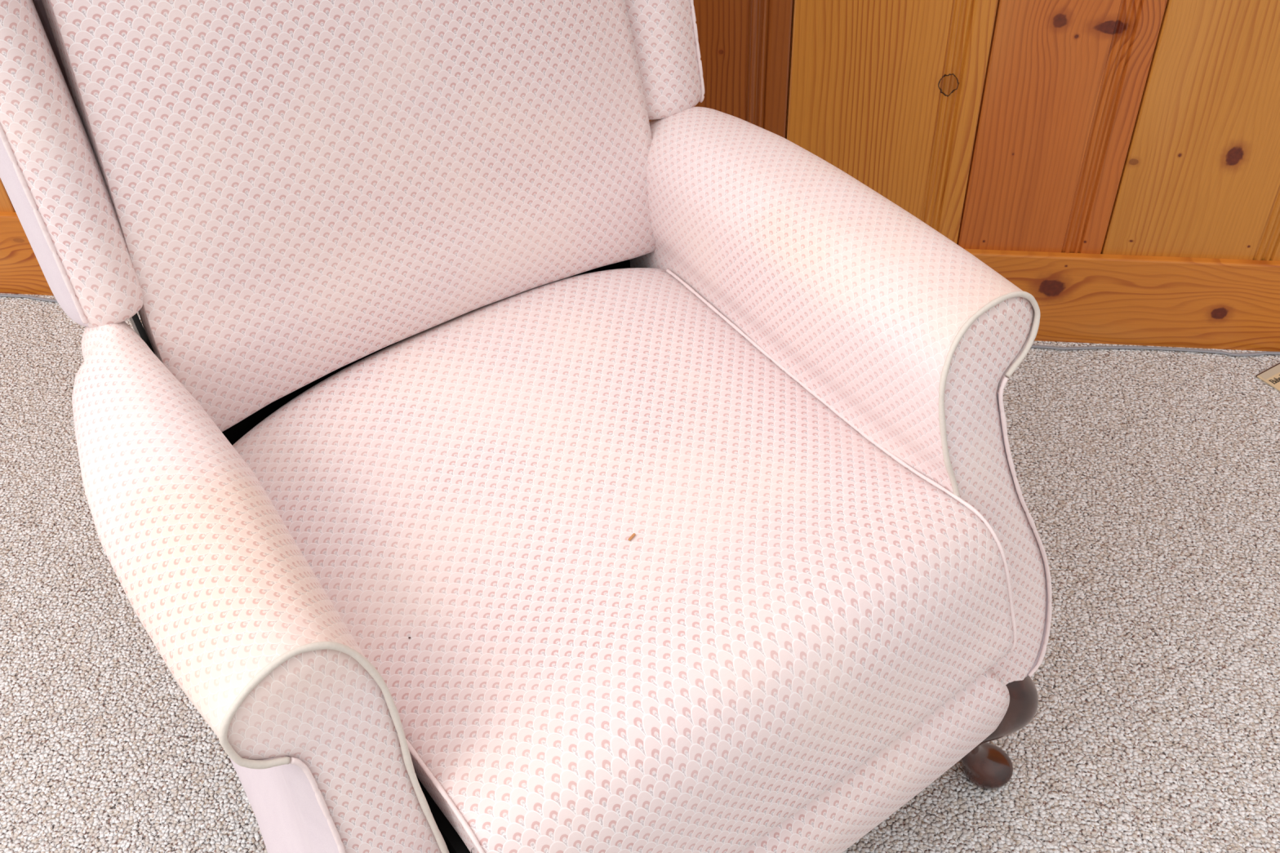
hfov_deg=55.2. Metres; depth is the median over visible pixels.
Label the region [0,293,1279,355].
power cord
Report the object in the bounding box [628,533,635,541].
crumb
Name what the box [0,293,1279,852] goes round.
floor
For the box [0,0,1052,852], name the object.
armchair
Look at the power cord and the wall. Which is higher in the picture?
the wall
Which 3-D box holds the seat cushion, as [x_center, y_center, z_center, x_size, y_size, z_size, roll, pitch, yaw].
[-0.046,0.108,1.244,0.569,0.201,0.656,-27,47,-25]
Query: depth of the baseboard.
2.02 m
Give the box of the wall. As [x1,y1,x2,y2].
[0,0,1279,261]
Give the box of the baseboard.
[0,211,1279,351]
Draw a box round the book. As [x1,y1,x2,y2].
[1255,362,1279,391]
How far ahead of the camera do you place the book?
2.00 m
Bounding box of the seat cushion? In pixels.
[232,267,1013,852]

